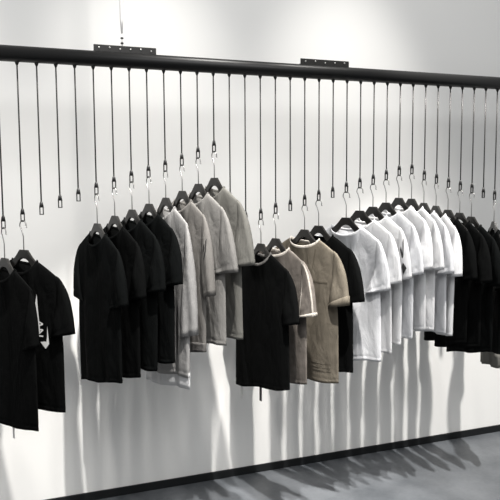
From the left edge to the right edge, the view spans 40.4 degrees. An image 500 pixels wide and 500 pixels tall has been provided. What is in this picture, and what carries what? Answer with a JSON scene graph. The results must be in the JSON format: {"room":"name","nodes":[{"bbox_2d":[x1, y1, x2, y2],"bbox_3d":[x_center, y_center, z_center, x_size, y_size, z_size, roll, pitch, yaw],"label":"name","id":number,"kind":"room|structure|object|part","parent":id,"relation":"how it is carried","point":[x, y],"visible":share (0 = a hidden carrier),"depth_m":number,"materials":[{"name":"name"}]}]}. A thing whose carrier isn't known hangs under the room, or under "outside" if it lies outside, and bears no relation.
{"room":"clothing store","nodes":[
{"label":"clothing store","id":0,"kind":"room"},
{"bbox_2d":[119,0,123,45],"bbox_3d":[-0.616,-1.913,3.157,0.020,1.912,0.021,-2,6,-21],"label":"wire","id":1,"kind":"object","parent":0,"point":[120,1],"visible":1,"depth_m":3.23,"materials":[{"name":"white metal"}]},
{"bbox_2d":[0,0,499,499],"bbox_3d":[0.456,-0.829,4.278,11.000,4.600,0.120,-2,6,-21],"label":"wall","id":2,"kind":"structure","parent":0,"point":[134,431],"depth_m":4.07,"materials":[{"name":"paint"}]},
{"bbox_2d":[45,424,499,499],"bbox_3d":[0.494,1.344,4.417,11.000,0.047,0.014,-2,6,-21],"label":"baseboard","id":3,"kind":"structure","parent":2,"relation":"attached to","point":[131,489],"depth_m":4.27,"materials":[{"name":"black paint"}]},
{"bbox_2d":[0,44,499,89],"bbox_3d":[0.564,-0.972,3.704,5.800,0.103,0.072,-2,6,-21],"label":"rail","id":4,"kind":"object","parent":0,"point":[114,56],"visible":1,"depth_m":3.41,"materials":[{"name":"black metal"}]},
{"bbox_2d":[0,132,5,228],"bbox_3d":[-1.133,-0.475,3.085,0.022,0.759,0.022,-2,6,-21],"label":"hanging rod","id":5,"kind":"object","parent":4,"relation":"hanging from","point":[3,216],"visible":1,"depth_m":3.10,"materials":[{"name":"grey metal"}]},
{"bbox_2d":[0,227,13,273],"bbox_3d":[-1.130,0.029,3.132,0.368,0.270,0.013,5,7,44],"label":"clothes hanger","id":6,"kind":"object","parent":5,"relation":"hanging from","point":[4,262],"visible":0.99,"depth_m":3.12,"materials":[{"name":"black plastic"}]},
{"bbox_2d":[0,268,39,438],"bbox_3d":[-1.127,0.480,3.174,0.532,0.811,0.070,5,7,43],"label":"t-shirt","id":7,"kind":"object","parent":6,"relation":"hanging from","point":[19,328],"visible":1,"depth_m":3.08,"materials":[{"name":"black fabric"}]},
{"bbox_2d":[15,61,24,221],"bbox_3d":[-1.054,-0.493,3.115,0.022,0.729,0.022,-2,6,-21],"label":"hanging rod","id":8,"kind":"object","parent":4,"relation":"hanging from","point":[22,212],"visible":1,"depth_m":3.11,"materials":[{"name":"grey metal"}]},
{"bbox_2d":[11,220,35,267],"bbox_3d":[-1.051,-0.007,3.160,0.368,0.265,0.013,3,6,32],"label":"clothes hanger","id":9,"kind":"object","parent":8,"relation":"hanging from","point":[21,254],"visible":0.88,"depth_m":3.15,"materials":[{"name":"black plastic"}]},
{"bbox_2d":[4,258,74,412],"bbox_3d":[-1.048,0.406,3.198,0.631,0.739,0.070,3,6,34],"label":"t-shirt","id":10,"kind":"object","parent":9,"relation":"hanging from","point":[52,300],"visible":0.59,"depth_m":3.09,"materials":[{"name":"black fabric"}]},
{"bbox_2d":[35,295,48,348],"bbox_3d":[-0.951,0.326,3.104,0.089,0.248,0.006,3,6,33],"label":"print","id":11,"kind":"object","parent":10,"relation":"attached to","point":[41,301],"depth_m":3.10,"materials":[{"name":"white"}]},
{"bbox_2d":[34,62,43,214],"bbox_3d":[-0.975,-0.512,3.144,0.022,0.698,0.022,-2,6,-21],"label":"hanging rod","id":12,"kind":"object","parent":4,"relation":"hanging from","point":[35,63],"visible":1,"depth_m":3.14,"materials":[{"name":"grey metal"}]},
{"bbox_2d":[54,63,62,207],"bbox_3d":[-0.896,-0.531,3.173,0.022,0.667,0.022,-2,6,-21],"label":"hanging rod","id":13,"kind":"object","parent":4,"relation":"hanging from","point":[55,64],"visible":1,"depth_m":3.17,"materials":[{"name":"grey metal"}]},
{"bbox_2d":[73,65,80,200],"bbox_3d":[-0.817,-0.548,3.202,0.022,0.638,0.022,-2,6,-21],"label":"hanging rod","id":14,"kind":"object","parent":4,"relation":"hanging from","point":[74,66],"visible":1,"depth_m":3.20,"materials":[{"name":"grey metal"}]},
{"bbox_2d":[91,66,98,194],"bbox_3d":[-0.738,-0.567,3.232,0.022,0.608,0.022,-2,6,-21],"label":"hanging rod","id":15,"kind":"object","parent":4,"relation":"hanging from","point":[92,67],"visible":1,"depth_m":3.23,"materials":[{"name":"grey metal"}]},
{"bbox_2d":[89,193,104,242],"bbox_3d":[-0.735,-0.138,3.272,0.013,0.272,0.368,-4,7,-37],"label":"clothes hanger","id":16,"kind":"object","parent":15,"relation":"hanging from","point":[97,227],"visible":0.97,"depth_m":3.27,"materials":[{"name":"black plastic"}]},
{"bbox_2d":[73,231,128,383],"bbox_3d":[-0.730,0.298,3.314,0.078,0.767,0.562,-4,7,-37],"label":"t-shirt","id":17,"kind":"object","parent":16,"relation":"hanging from","point":[99,277],"visible":1,"depth_m":3.26,"materials":[{"name":"black fabric"}]},
{"bbox_2d":[109,67,115,188],"bbox_3d":[-0.659,-0.584,3.261,0.022,0.580,0.022,-2,6,-21],"label":"hanging rod","id":18,"kind":"object","parent":4,"relation":"hanging from","point":[110,68],"visible":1,"depth_m":3.26,"materials":[{"name":"grey metal"}]},
{"bbox_2d":[106,187,122,233],"bbox_3d":[-0.656,-0.172,3.299,0.013,0.265,0.368,-4,7,-37],"label":"clothes hanger","id":19,"kind":"object","parent":18,"relation":"hanging from","point":[114,219],"visible":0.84,"depth_m":3.30,"materials":[{"name":"black plastic"}]},
{"bbox_2d":[103,223,146,377],"bbox_3d":[-0.651,0.261,3.340,0.075,0.768,0.590,-4,7,-37],"label":"t-shirt","id":20,"kind":"object","parent":19,"relation":"hanging from","point":[130,252],"visible":0.43,"depth_m":3.19,"materials":[{"name":"black fabric"}]},
{"bbox_3d":[-0.602,-0.960,3.265,0.300,0.032,0.036,-2,6,-21],"label":"bracket plate","id":21,"kind":"part","parent":4,"relation":"part of","materials":[{"name":"black metal"}]},
{"bbox_2d":[127,68,133,182],"bbox_3d":[-0.579,-0.602,3.290,0.022,0.551,0.022,-2,6,-21],"label":"hanging rod","id":22,"kind":"object","parent":4,"relation":"hanging from","point":[128,69],"visible":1,"depth_m":3.29,"materials":[{"name":"grey metal"}]},
{"bbox_2d":[123,181,139,226],"bbox_3d":[-0.577,-0.205,3.327,0.013,0.265,0.368,-4,7,-37],"label":"clothes hanger","id":23,"kind":"object","parent":22,"relation":"hanging from","point":[131,213],"visible":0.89,"depth_m":3.33,"materials":[{"name":"black plastic"}]},
{"bbox_2d":[121,217,165,370],"bbox_3d":[-0.574,0.224,3.367,0.077,0.769,0.592,-4,7,-37],"label":"t-shirt","id":24,"kind":"object","parent":23,"relation":"hanging from","point":[147,241],"visible":0.41,"depth_m":3.21,"materials":[{"name":"black fabric"}]},
{"bbox_2d":[145,69,150,177],"bbox_3d":[-0.500,-0.617,3.320,0.022,0.527,0.022,-2,6,-21],"label":"hanging rod","id":25,"kind":"object","parent":4,"relation":"hanging from","point":[146,70],"visible":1,"depth_m":3.32,"materials":[{"name":"grey metal"}]},
{"bbox_2d":[140,176,156,219],"bbox_3d":[-0.498,-0.233,3.356,0.013,0.262,0.368,-4,7,-37],"label":"clothes hanger","id":26,"kind":"object","parent":25,"relation":"hanging from","point":[149,207],"visible":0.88,"depth_m":3.35,"materials":[{"name":"black plastic"}]},
{"bbox_2d":[133,212,182,363],"bbox_3d":[-0.492,0.194,3.398,0.083,0.770,0.592,-4,7,-37],"label":"t-shirt","id":27,"kind":"object","parent":26,"relation":"hanging from","point":[165,235],"visible":0.45,"depth_m":3.24,"materials":[{"name":"black fabric"}]},
{"bbox_2d":[162,70,166,171],"bbox_3d":[-0.421,-0.635,3.349,0.022,0.498,0.022,-2,6,-21],"label":"hanging rod","id":28,"kind":"object","parent":4,"relation":"hanging from","point":[163,71],"visible":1,"depth_m":3.35,"materials":[{"name":"grey metal"}]},
{"bbox_2d":[157,170,172,213],"bbox_3d":[-0.419,-0.266,3.384,0.013,0.262,0.368,-4,6,-34],"label":"clothes hanger","id":29,"kind":"object","parent":28,"relation":"hanging from","point":[165,201],"visible":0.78,"depth_m":3.38,"materials":[{"name":"black plastic"}]},
{"bbox_2d":[146,206,198,389],"bbox_3d":[-0.412,0.245,3.434,0.085,0.936,0.552,-4,6,-34],"label":"long sleeved top","id":30,"kind":"object","parent":29,"relation":"hanging from","point":[177,373],"visible":0.5,"depth_m":3.27,"materials":[{"name":"grey fabric"}]},
{"bbox_2d":[179,71,183,165],"bbox_3d":[-0.342,-0.653,3.378,0.022,0.468,0.022,-2,6,-21],"label":"hanging rod","id":31,"kind":"object","parent":4,"relation":"hanging from","point":[180,72],"visible":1,"depth_m":3.38,"materials":[{"name":"grey metal"}]},
{"bbox_2d":[173,164,189,207],"bbox_3d":[-0.340,-0.300,3.411,0.013,0.259,0.368,-4,6,-34],"label":"clothes hanger","id":32,"kind":"object","parent":31,"relation":"hanging from","point":[182,194],"visible":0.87,"depth_m":3.41,"materials":[{"name":"black plastic"}]},
{"bbox_2d":[167,199,215,351],"bbox_3d":[-0.337,0.144,3.453,0.084,0.796,0.622,-4,6,-34],"label":"t-shirt","id":33,"kind":"object","parent":32,"relation":"hanging from","point":[198,227],"visible":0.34,"depth_m":3.28,"materials":[{"name":"grey fabric"}]},
{"bbox_2d":[195,72,199,158],"bbox_3d":[-0.263,-0.675,3.407,0.022,0.432,0.022,-2,6,-21],"label":"hanging rod","id":34,"kind":"object","parent":4,"relation":"hanging from","point":[196,73],"visible":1,"depth_m":3.41,"materials":[{"name":"grey metal"}]},
{"bbox_2d":[189,157,206,199],"bbox_3d":[-0.261,-0.339,3.438,0.013,0.260,0.368,-4,7,-35],"label":"clothes hanger","id":35,"kind":"object","parent":34,"relation":"hanging from","point":[198,187],"visible":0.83,"depth_m":3.44,"materials":[{"name":"black plastic"}]},
{"bbox_2d":[182,192,238,345],"bbox_3d":[-0.256,0.104,3.481,0.089,0.803,0.672,-4,7,-35],"label":"t-shirt","id":36,"kind":"object","parent":35,"relation":"hanging from","point":[223,243],"visible":0.42,"depth_m":3.31,"materials":[{"name":"beige fabric"}]},
{"bbox_2d":[211,73,215,151],"bbox_3d":[-0.184,-0.694,3.436,0.022,0.399,0.022,-2,6,-21],"label":"hanging rod","id":37,"kind":"object","parent":4,"relation":"hanging from","point":[213,74],"visible":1,"depth_m":3.44,"materials":[{"name":"grey metal"}]},
{"bbox_2d":[205,151,222,192],"bbox_3d":[-0.182,-0.374,3.466,0.013,0.263,0.368,-4,7,-35],"label":"clothes hanger","id":38,"kind":"object","parent":37,"relation":"hanging from","point":[214,181],"visible":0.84,"depth_m":3.46,"materials":[{"name":"black plastic"}]},
{"bbox_2d":[198,186,254,339],"bbox_3d":[-0.178,0.074,3.509,0.082,0.800,0.672,-4,7,-35],"label":"t-shirt","id":39,"kind":"object","parent":38,"relation":"hanging from","point":[235,212],"visible":0.26,"depth_m":3.33,"materials":[{"name":"grey fabric"}]},
{"bbox_2d":[227,73,230,192],"bbox_3d":[-0.104,-0.566,3.479,0.022,0.664,0.022,-2,6,-21],"label":"hanging rod","id":40,"kind":"object","parent":4,"relation":"hanging from","point":[229,74],"visible":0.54,"depth_m":3.48,"materials":[{"name":"grey metal"}]},
{"bbox_2d":[243,74,247,216],"bbox_3d":[-0.024,-0.519,3.515,0.022,0.764,0.022,-2,6,-21],"label":"hanging rod","id":41,"kind":"object","parent":4,"relation":"hanging from","point":[244,75],"visible":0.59,"depth_m":3.50,"materials":[{"name":"grey metal"}]},
{"bbox_2d":[258,75,262,219],"bbox_3d":[0.055,-0.531,3.545,0.022,0.748,0.022,-2,6,-21],"label":"hanging rod","id":42,"kind":"object","parent":4,"relation":"hanging from","point":[259,76],"visible":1,"depth_m":3.54,"materials":[{"name":"grey metal"}]},
{"bbox_2d":[254,218,269,257],"bbox_3d":[0.058,-0.038,3.591,0.013,0.260,0.368,-4,6,-33],"label":"clothes hanger","id":43,"kind":"object","parent":42,"relation":"hanging from","point":[259,247],"visible":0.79,"depth_m":3.58,"materials":[{"name":"black plastic"}]},
{"bbox_2d":[236,252,299,400],"bbox_3d":[0.062,0.426,3.634,0.073,0.846,0.661,-4,6,-31],"label":"t-shirt","id":44,"kind":"object","parent":43,"relation":"hanging from","point":[269,294],"visible":0.75,"depth_m":3.55,"materials":[{"name":"black fabric"}]},
{"bbox_2d":[274,76,277,213],"bbox_3d":[0.134,-0.549,3.574,0.022,0.718,0.022,-2,6,-21],"label":"hanging rod","id":45,"kind":"object","parent":4,"relation":"hanging from","point":[275,77],"visible":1,"depth_m":3.57,"materials":[{"name":"grey metal"}]},
{"bbox_2d":[266,212,285,252],"bbox_3d":[0.137,-0.069,3.619,0.013,0.265,0.368,-4,7,-35],"label":"clothes hanger","id":46,"kind":"object","parent":45,"relation":"hanging from","point":[275,241],"visible":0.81,"depth_m":3.61,"materials":[{"name":"black plastic"}]},
{"bbox_2d":[258,246,316,384],"bbox_3d":[0.138,0.351,3.656,0.086,0.750,0.663,-4,7,-35],"label":"t-shirt","id":47,"kind":"object","parent":46,"relation":"hanging from","point":[298,270],"visible":0.4,"depth_m":3.48,"materials":[{"name":"brown fabric"}]},
{"bbox_2d":[288,77,291,210],"bbox_3d":[0.213,-0.559,3.604,0.022,0.704,0.022,-2,6,-21],"label":"hanging rod","id":48,"kind":"object","parent":4,"relation":"hanging from","point":[290,78],"visible":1,"depth_m":3.60,"materials":[{"name":"grey metal"}]},
{"bbox_2d":[303,78,306,205],"bbox_3d":[0.292,-0.576,3.633,0.022,0.678,0.022,-2,6,-21],"label":"hanging rod","id":49,"kind":"object","parent":4,"relation":"hanging from","point":[304,79],"visible":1,"depth_m":3.63,"materials":[{"name":"grey metal"}]},
{"bbox_2d":[291,204,315,243],"bbox_3d":[0.295,-0.116,3.676,0.013,0.263,0.368,-4,7,-37],"label":"clothes hanger","id":50,"kind":"object","parent":49,"relation":"hanging from","point":[302,233],"visible":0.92,"depth_m":3.67,"materials":[{"name":"black plastic"}]},
{"bbox_2d":[275,236,349,383],"bbox_3d":[0.296,0.329,3.716,0.074,0.804,0.672,-4,7,-36],"label":"t-shirt","id":51,"kind":"object","parent":50,"relation":"hanging from","point":[327,271],"visible":0.51,"depth_m":3.57,"materials":[{"name":"fabric"}]},
{"bbox_2d":[317,79,320,200],"bbox_3d":[0.371,-0.591,3.663,0.022,0.653,0.022,-2,6,-21],"label":"hanging rod","id":52,"kind":"object","parent":4,"relation":"hanging from","point":[319,80],"visible":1,"depth_m":3.66,"materials":[{"name":"grey metal"}]},
{"bbox_2d":[305,199,330,240],"bbox_3d":[0.374,-0.141,3.705,0.013,0.269,0.368,-5,7,-40],"label":"clothes hanger","id":53,"kind":"object","parent":52,"relation":"hanging from","point":[316,229],"visible":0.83,"depth_m":3.69,"materials":[{"name":"black plastic"}]},
{"bbox_2d":[301,234,364,372],"bbox_3d":[0.379,0.302,3.747,0.077,0.788,0.662,-5,7,-40],"label":"t-shirt","id":54,"kind":"object","parent":53,"relation":"hanging from","point":[348,258],"visible":0.28,"depth_m":3.58,"materials":[{"name":"black fabric"}]},
{"bbox_3d":[0.396,-1.002,3.651,0.290,0.032,0.036,-2,6,-21],"label":"bracket plate","id":55,"kind":"part","parent":4,"relation":"part of","materials":[{"name":"black metal"}]},
{"bbox_2d":[331,79,334,197],"bbox_3d":[0.451,-0.603,3.693,0.022,0.637,0.022,-2,6,-21],"label":"hanging rod","id":56,"kind":"object","parent":4,"relation":"hanging from","point":[333,80],"visible":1,"depth_m":3.69,"materials":[{"name":"grey metal"}]},
{"bbox_2d":[344,80,348,192],"bbox_3d":[0.530,-0.619,3.722,0.022,0.611,0.022,-2,6,-21],"label":"hanging rod","id":57,"kind":"object","parent":4,"relation":"hanging from","point":[347,81],"visible":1,"depth_m":3.71,"materials":[{"name":"grey metal"}]},
{"bbox_2d":[358,81,362,187],"bbox_3d":[0.609,-0.634,3.752,0.022,0.587,0.022,-2,6,-21],"label":"hanging rod","id":58,"kind":"object","parent":4,"relation":"hanging from","point":[360,82],"visible":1,"depth_m":3.75,"materials":[{"name":"grey metal"}]},
{"bbox_2d":[371,82,375,184],"bbox_3d":[0.688,-0.647,3.781,0.022,0.568,0.022,-2,6,-21],"label":"hanging rod","id":59,"kind":"object","parent":4,"relation":"hanging from","point":[374,83],"visible":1,"depth_m":3.78,"materials":[{"name":"grey metal"}]},
{"bbox_2d":[360,183,383,220],"bbox_3d":[0.691,-0.245,3.819,0.013,0.257,0.368,-4,7,-35],"label":"clothes hanger","id":60,"kind":"object","parent":59,"relation":"hanging from","point":[371,210],"visible":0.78,"depth_m":3.80,"materials":[{"name":"black plastic"}]},
{"bbox_2d":[356,214,411,344],"bbox_3d":[0.693,0.177,3.858,0.074,0.765,0.573,-4,7,-38],"label":"t-shirt","id":61,"kind":"object","parent":60,"relation":"hanging from","point":[386,222],"visible":0.23,"depth_m":3.68,"materials":[{"name":"white fabric"}]},
{"bbox_2d":[400,238,405,273],"bbox_3d":[0.820,0.033,3.630,0.014,0.199,0.043,-4,7,-35],"label":"print","id":62,"kind":"object","parent":61,"relation":"attached to","point":[402,240],"depth_m":3.63,"materials":[{"name":"black"}]},
{"bbox_2d":[384,83,388,179],"bbox_3d":[0.767,-0.663,3.811,0.022,0.543,0.022,-2,6,-21],"label":"hanging rod","id":63,"kind":"object","parent":4,"relation":"hanging from","point":[387,84],"visible":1,"depth_m":3.81,"materials":[{"name":"grey metal"}]},
{"bbox_2d":[373,179,396,216],"bbox_3d":[0.769,-0.272,3.847,0.013,0.260,0.368,-4,6,-31],"label":"clothes hanger","id":64,"kind":"object","parent":63,"relation":"hanging from","point":[384,206],"visible":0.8,"depth_m":3.84,"materials":[{"name":"black plastic"}]},
{"bbox_2d":[369,211,423,338],"bbox_3d":[0.771,0.147,3.886,0.094,0.748,0.574,-4,6,-31],"label":"t-shirt","id":65,"kind":"object","parent":64,"relation":"hanging from","point":[411,235],"visible":0.29,"depth_m":3.70,"materials":[{"name":"white fabric"}]},
{"bbox_2d":[397,83,401,175],"bbox_3d":[0.846,-0.679,3.840,0.022,0.518,0.022,-2,6,-21],"label":"hanging rod","id":66,"kind":"object","parent":4,"relation":"hanging from","point":[400,84],"visible":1,"depth_m":3.84,"materials":[{"name":"grey metal"}]},
{"bbox_2d":[387,174,408,212],"bbox_3d":[0.849,-0.301,3.876,0.013,0.259,0.368,-3,6,-27],"label":"clothes hanger","id":67,"kind":"object","parent":66,"relation":"hanging from","point":[397,201],"visible":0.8,"depth_m":3.86,"materials":[{"name":"black plastic"}]},
{"bbox_2d":[383,206,432,329],"bbox_3d":[0.849,0.108,3.913,0.080,0.735,0.574,-3,6,-27],"label":"t-shirt","id":68,"kind":"object","parent":67,"relation":"hanging from","point":[419,281],"visible":0.22,"depth_m":3.73,"materials":[{"name":"white fabric"}]},
{"bbox_2d":[410,84,414,173],"bbox_3d":[0.925,-0.687,3.871,0.022,0.509,0.022,-2,6,-21],"label":"hanging rod","id":69,"kind":"object","parent":4,"relation":"hanging from","point":[413,85],"visible":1,"depth_m":3.87,"materials":[{"name":"grey metal"}]},
{"bbox_2d":[406,173,420,211],"bbox_3d":[0.928,-0.306,3.906,0.013,0.274,0.368,-3,6,-22],"label":"clothes hanger","id":70,"kind":"object","parent":69,"relation":"hanging from","point":[410,202],"visible":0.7,"depth_m":3.89,"materials":[{"name":"black plastic"}]},
{"bbox_2d":[400,206,443,330],"bbox_3d":[0.929,0.111,3.944,0.081,0.736,0.574,-3,6,-22],"label":"t-shirt","id":71,"kind":"object","parent":70,"relation":"hanging from","point":[438,256],"visible":0.23,"depth_m":3.74,"materials":[{"name":"white fabric"}]},
{"bbox_2d":[422,85,427,179],"bbox_3d":[1.005,-0.672,3.903,0.022,0.544,0.022,-2,6,-21],"label":"hanging rod","id":72,"kind":"object","parent":4,"relation":"hanging from","point":[425,86],"visible":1,"depth_m":3.90,"materials":[{"name":"grey metal"}]},
{"bbox_2d":[419,179,431,214],"bbox_3d":[1.007,-0.279,3.940,0.013,0.264,0.368,-2,6,-18],"label":"clothes hanger","id":73,"kind":"object","parent":72,"relation":"hanging from","point":[425,205],"visible":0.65,"depth_m":3.91,"materials":[{"name":"black plastic"}]},
{"bbox_2d":[414,211,453,333],"bbox_3d":[1.006,0.133,3.977,0.084,0.736,0.574,-2,6,-18],"label":"t-shirt","id":74,"kind":"object","parent":73,"relation":"hanging from","point":[440,275],"visible":0.29,"depth_m":3.78,"materials":[{"name":"white fabric"}]},
{"bbox_2d":[435,85,439,183],"bbox_3d":[1.084,-0.666,3.934,0.022,0.564,0.022,-2,6,-21],"label":"hanging rod","id":75,"kind":"object","parent":4,"relation":"hanging from","point":[436,174],"visible":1,"depth_m":3.93,"materials":[{"name":"grey metal"}]},
{"bbox_2d":[431,182,442,217],"bbox_3d":[1.087,-0.264,3.972,0.013,0.262,0.368,-2,5,-14],"label":"clothes hanger","id":76,"kind":"object","parent":75,"relation":"hanging from","point":[436,209],"visible":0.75,"depth_m":3.94,"materials":[{"name":"black plastic"}]},
{"bbox_2d":[432,213,462,335],"bbox_3d":[1.093,0.148,4.011,0.082,0.732,0.574,-2,5,-14],"label":"t-shirt","id":77,"kind":"object","parent":76,"relation":"hanging from","point":[454,235],"visible":0.23,"depth_m":3.80,"materials":[{"name":"white fabric"}]},
{"bbox_2d":[447,86,451,187],"bbox_3d":[1.163,-0.657,3.966,0.022,0.588,0.022,-2,6,-21],"label":"hanging rod","id":78,"kind":"object","parent":4,"relation":"hanging from","point":[450,87],"visible":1,"depth_m":3.96,"materials":[{"name":"grey metal"}]},
{"bbox_2d":[443,186,467,230],"bbox_3d":[1.166,-0.243,4.005,0.013,0.263,0.368,-2,6,-20],"label":"clothes hanger","id":79,"kind":"object","parent":78,"relation":"hanging from","point":[449,213],"visible":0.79,"depth_m":3.97,"materials":[{"name":"black plastic"}]},
{"bbox_2d":[424,217,477,343],"bbox_3d":[1.173,0.190,4.047,0.082,0.780,0.562,-2,6,-20],"label":"t-shirt","id":80,"kind":"object","parent":79,"relation":"hanging from","point":[469,259],"visible":0.32,"depth_m":3.89,"materials":[{"name":"black fabric"}]},
{"bbox_2d":[458,87,463,190],"bbox_3d":[1.242,-0.652,3.998,0.022,0.606,0.022,-2,6,-21],"label":"hanging rod","id":81,"kind":"object","parent":4,"relation":"hanging from","point":[462,88],"visible":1,"depth_m":4.00,"materials":[{"name":"grey metal"}]},
{"bbox_2d":[454,189,478,231],"bbox_3d":[1.245,-0.228,4.037,0.013,0.264,0.368,-2,6,-20],"label":"clothes hanger","id":82,"kind":"object","parent":81,"relation":"hanging from","point":[461,216],"visible":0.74,"depth_m":4.01,"materials":[{"name":"black plastic"}]},
{"bbox_2d":[434,219,492,347],"bbox_3d":[1.248,0.222,4.079,0.070,0.812,0.591,-2,6,-19],"label":"t-shirt","id":83,"kind":"object","parent":82,"relation":"hanging from","point":[484,267],"visible":0.3,"depth_m":3.90,"materials":[{"name":"black fabric"}]},
{"bbox_2d":[470,88,475,192],"bbox_3d":[1.322,-0.647,4.029,0.022,0.622,0.022,-2,6,-21],"label":"hanging rod","id":84,"kind":"object","parent":4,"relation":"hanging from","point":[474,89],"visible":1,"depth_m":4.03,"materials":[{"name":"grey metal"}]},
{"bbox_2d":[466,192,490,235],"bbox_3d":[1.325,-0.210,4.070,0.013,0.273,0.368,-2,6,-20],"label":"clothes hanger","id":85,"kind":"object","parent":84,"relation":"hanging from","point":[473,220],"visible":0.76,"depth_m":4.05,"materials":[{"name":"black plastic"}]},
{"bbox_2d":[446,224,499,352],"bbox_3d":[1.328,0.256,4.114,0.073,0.828,0.592,-2,6,-20],"label":"t-shirt","id":86,"kind":"object","parent":85,"relation":"hanging from","point":[487,288],"visible":0.27,"depth_m":3.94,"materials":[{"name":"black fabric"}]},
{"bbox_2d":[482,88,487,197],"bbox_3d":[1.401,-0.636,4.061,0.022,0.650,0.022,-2,6,-21],"label":"hanging rod","id":87,"kind":"object","parent":4,"relation":"hanging from","point":[485,89],"visible":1,"depth_m":4.06,"materials":[{"name":"grey metal"}]},
{"bbox_2d":[493,89,498,199],"bbox_3d":[1.480,-0.633,4.092,0.022,0.663,0.022,-2,6,-21],"label":"hanging rod","id":88,"kind":"object","parent":4,"relation":"hanging from","point":[497,90],"visible":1,"depth_m":4.09,"materials":[{"name":"grey metal"}]},
{"bbox_2d":[489,200,499,236],"bbox_3d":[1.483,-0.180,4.135,0.013,0.266,0.368,0,5,4],"label":"clothes hanger","id":89,"kind":"object","parent":88,"relation":"hanging from","point":[493,225],"visible":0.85,"depth_m":4.14,"materials":[{"name":"black plastic"}]},
{"bbox_2d":[480,227,499,367],"bbox_3d":[1.483,0.300,4.180,0.084,0.871,0.552,0,5,4],"label":"layered top","id":90,"kind":"object","parent":89,"relation":"hanging from","point":[492,358],"visible":0.34,"depth_m":4.05,"materials":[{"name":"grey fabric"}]},
{"bbox_3d":[1.486,0.666,4.214,0.078,0.135,0.391,0,5,4],"label":"panel","id":91,"kind":"part","parent":90,"relation":"part of","materials":[{"name":"grey fabric"}]},
{"bbox_2d":[97,431,499,499],"bbox_3d":[1.585,1.671,1.633,11.000,0.100,6.200,-2,6,-21],"label":"floor","id":92,"kind":"structure","parent":0,"point":[465,468],"depth_m":4.12,"materials":[{"name":"concrete"}]},
{"bbox_2d":[331,191,359,232],"bbox_3d":[0.532,-0.189,3.762,0.368,0.271,0.013,5,7,45],"label":"clothes hanger","id":93,"kind":"object","parent":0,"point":[343,221],"visible":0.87,"depth_m":3.76,"materials":[{"name":"black plastic"}]},
{"bbox_2d":[317,224,390,361],"bbox_3d":[0.533,0.252,3.801,0.574,0.786,0.081,5,7,45],"label":"t-shirt","id":94,"kind":"object","parent":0,"point":[369,252],"visible":0.47,"depth_m":3.69,"materials":[{"name":"white fabric"}]},
{"bbox_2d":[350,187,371,224],"bbox_3d":[0.611,-0.223,3.790,0.013,0.258,0.368,-5,7,-40],"label":"clothes hanger","id":95,"kind":"object","parent":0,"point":[357,214],"visible":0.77,"depth_m":3.78,"materials":[{"name":"black plastic"}]},
{"bbox_2d":[342,217,401,353],"bbox_3d":[0.614,0.209,3.829,0.082,0.775,0.572,-5,7,-40],"label":"t-shirt","id":96,"kind":"object","parent":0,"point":[378,231],"visible":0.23,"depth_m":3.67,"materials":[{"name":"white fabric"}]}
]}

